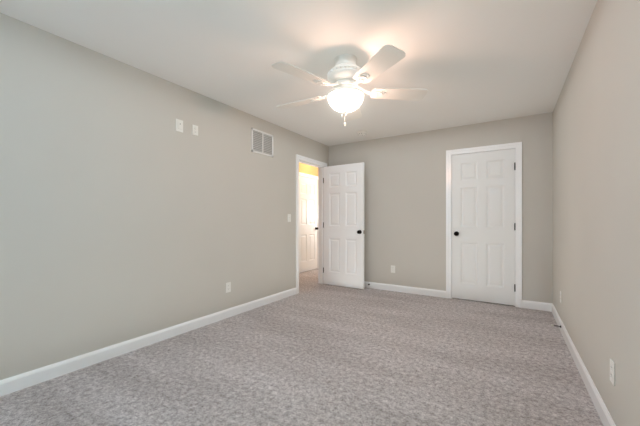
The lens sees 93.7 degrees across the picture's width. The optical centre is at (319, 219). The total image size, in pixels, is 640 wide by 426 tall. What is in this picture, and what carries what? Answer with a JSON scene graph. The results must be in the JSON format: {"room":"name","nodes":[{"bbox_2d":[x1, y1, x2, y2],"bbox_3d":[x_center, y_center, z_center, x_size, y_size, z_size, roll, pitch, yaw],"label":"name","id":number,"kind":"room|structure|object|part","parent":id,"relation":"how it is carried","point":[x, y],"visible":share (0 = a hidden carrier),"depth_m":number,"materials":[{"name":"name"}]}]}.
{"room":"empty bedroom","nodes":[
{"label":"empty bedroom","id":0,"kind":"room"},
{"bbox_2d":[0,13,328,379],"bbox_3d":[-0.670,-0.100,4.180,0.120,2.440,8.090,0,0,32],"label":"wall","id":1,"kind":"structure","parent":0,"point":[128,211],"depth_m":2.49,"materials":[{"name":"paint"}]},
{"bbox_2d":[0,287,296,396],"bbox_3d":[-1.536,1.070,2.685,0.014,0.100,4.398,0,0,32],"label":"baseboard","id":2,"kind":"structure","parent":1,"relation":"attached to","point":[12,384],"depth_m":2.48,"materials":[{"name":"white wood"}]},
{"bbox_2d":[176,119,182,132],"bbox_3d":[-1.373,-0.925,2.938,0.018,0.118,0.075,0,0,32],"label":"wall plate","id":3,"kind":"object","parent":1,"relation":"attached to","point":[179,125],"visible":1,"depth_m":2.93,"materials":[{"name":"white plastic"}]},
{"bbox_2d":[192,125,197,135],"bbox_3d":[-1.282,-0.925,3.087,0.014,0.100,0.065,0,0,32],"label":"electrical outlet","id":4,"kind":"object","parent":1,"relation":"attached to","point":[194,129],"visible":1,"depth_m":3.08,"materials":[{"name":"white plastic"}]},
{"bbox_2d":[226,282,230,292],"bbox_3d":[-1.054,0.775,3.453,0.008,0.115,0.070,0,0,32],"label":"electrical outlet","id":5,"kind":"object","parent":1,"relation":"attached to","point":[228,286],"visible":1,"depth_m":3.45,"materials":[{"name":"white plastic"}]},
{"bbox_2d":[251,128,272,156],"bbox_3d":[-0.749,-1.010,3.934,0.014,0.300,0.410,0,0,32],"label":"air vent","id":6,"kind":"object","parent":1,"relation":"in","point":[261,142],"visible":1,"depth_m":3.92,"materials":[{"name":"grey metal"}]},
{"bbox_2d":[296,154,326,293],"bbox_3d":[-0.176,0.061,4.962,0.154,2.117,0.904,0,0,32],"label":"door frame","id":7,"kind":"structure","parent":1,"relation":"attached to","point":[320,165],"depth_m":5.26,"materials":[{"name":"white wood"}]},
{"bbox_2d":[323,162,363,288],"bbox_3d":[0.374,0.093,5.027,0.796,2.030,0.166,0,0,34],"label":"entry door","id":8,"kind":"structure","parent":1,"relation":"in","point":[343,224],"depth_m":4.98,"materials":[{"name":"white painted wood"},{"name":"dark bronze hardware"}]},
{"bbox_2d":[0,0,596,145],"bbox_3d":[0.065,-1.370,2.248,3.426,0.100,5.610,0,0,32],"label":"ceiling","id":9,"kind":"structure","parent":0,"point":[466,62],"depth_m":2.31,"materials":[{"name":"white paint"}]},
{"bbox_2d":[271,45,427,125],"bbox_3d":[0.171,-1.052,2.494,1.273,0.535,1.323,0,0,32],"label":"fan","id":10,"kind":"object","parent":9,"relation":"hanging from","point":[347,76],"visible":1,"depth_m":2.36,"materials":[{"name":"white painted metal"},{"name":"white painted wood"},{"name":"frosted glass"}]},
{"bbox_3d":[0.211,-0.956,2.474,0.297,0.126,0.297,0,0,32],"label":"lamp shade","id":11,"kind":"part","parent":10,"relation":"part of","materials":[{"name":"white glass"}]},
{"bbox_3d":[0.211,-1.169,2.474,0.310,0.301,0.310,0,0,32],"label":"motor","id":12,"kind":"part","parent":10,"relation":"part of","materials":[{"name":"white metal"}]},
{"bbox_2d":[357,131,366,135],"bbox_3d":[0.632,-1.296,4.499,0.146,0.048,0.146,0,0,32],"label":"smoke detector","id":13,"kind":"object","parent":9,"relation":"attached to","point":[361,133],"visible":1,"depth_m":4.46,"materials":[{"name":"white plastic"}]},
{"bbox_2d":[0,269,602,425],"bbox_3d":[0.313,1.150,3.558,4.406,0.060,8.090,0,0,32],"label":"floor","id":14,"kind":"structure","parent":0,"point":[313,352],"depth_m":2.19,"materials":[{"name":"grey carpet"}]},
{"bbox_2d":[299,163,317,175],"bbox_3d":[-0.625,-0.100,6.086,0.120,2.440,4.820,0,0,32],"label":"wall","id":15,"kind":"structure","parent":0,"point":[308,169],"depth_m":6.56,"materials":[{"name":"paint"}]},
{"bbox_2d":[299,176,317,272],"bbox_3d":[-0.279,0.093,6.561,0.166,2.030,0.764,0,0,32],"label":"hall door","id":16,"kind":"structure","parent":15,"relation":"in","point":[308,228],"depth_m":6.54,"materials":[{"name":"white painted wood"},{"name":"dark bronze hardware"}]},
{"bbox_2d":[299,172,317,268],"bbox_3d":[-0.302,0.061,6.580,0.137,2.117,0.904,0,0,32],"label":"door frame","id":17,"kind":"structure","parent":15,"relation":"attached to","point":[308,176],"depth_m":6.87,"materials":[{"name":"white wood"}]},
{"bbox_2d":[329,112,552,302],"bbox_3d":[1.582,-0.100,4.537,3.306,2.440,0.120,0,0,32],"label":"wall","id":18,"kind":"structure","parent":0,"point":[405,205],"depth_m":4.45,"materials":[{"name":"paint"}]},
{"bbox_2d":[391,265,394,272],"bbox_3d":[1.151,0.775,4.733,0.070,0.115,0.008,0,0,32],"label":"electrical outlet","id":19,"kind":"object","parent":18,"relation":"attached to","point":[392,269],"visible":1,"depth_m":4.73,"materials":[{"name":"white plastic"}]},
{"bbox_2d":[364,281,445,297],"bbox_3d":[0.981,1.070,4.838,1.968,0.100,0.014,0,0,32],"label":"baseboard","id":20,"kind":"structure","parent":18,"relation":"attached to","point":[414,290],"depth_m":4.61,"materials":[{"name":"white wood"}]},
{"bbox_2d":[446,142,521,307],"bbox_3d":[2.214,0.061,4.101,0.904,2.117,0.182,0,0,32],"label":"door","id":21,"kind":"structure","parent":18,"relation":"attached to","point":[517,146],"depth_m":4.06,"materials":[{"name":"white wood"}]},
{"bbox_3d":[2.212,0.093,4.093,0.764,2.030,0.166,0,0,32],"label":"closet door","id":22,"kind":"part","parent":21,"relation":"part of","materials":[{"name":"white wood"}]},
{"bbox_2d":[522,300,551,311],"bbox_3d":[2.709,1.070,3.745,0.314,0.100,0.014,0,0,32],"label":"baseboard","id":23,"kind":"structure","parent":18,"relation":"attached to","point":[535,305],"depth_m":3.74,"materials":[{"name":"white wood"}]},
{"bbox_2d":[553,0,639,425],"bbox_3d":[1.430,-0.100,1.315,0.120,2.440,5.490,0,0,32],"label":"wall","id":24,"kind":"structure","parent":0,"point":[596,196],"depth_m":1.69,"materials":[{"name":"paint"}]},
{"bbox_2d":[552,303,615,425],"bbox_3d":[1.405,1.070,1.401,0.014,0.100,5.370,0,0,32],"label":"baseboard","id":25,"kind":"structure","parent":24,"relation":"attached to","point":[601,409],"depth_m":2.00,"materials":[{"name":"white wood"}]},
{"bbox_2d":[610,358,614,385],"bbox_3d":[1.490,0.775,1.530,0.008,0.115,0.070,0,0,32],"label":"electrical outlet","id":26,"kind":"object","parent":24,"relation":"attached to","point":[612,371],"visible":1,"depth_m":1.52,"materials":[{"name":"white plastic"}]}
]}

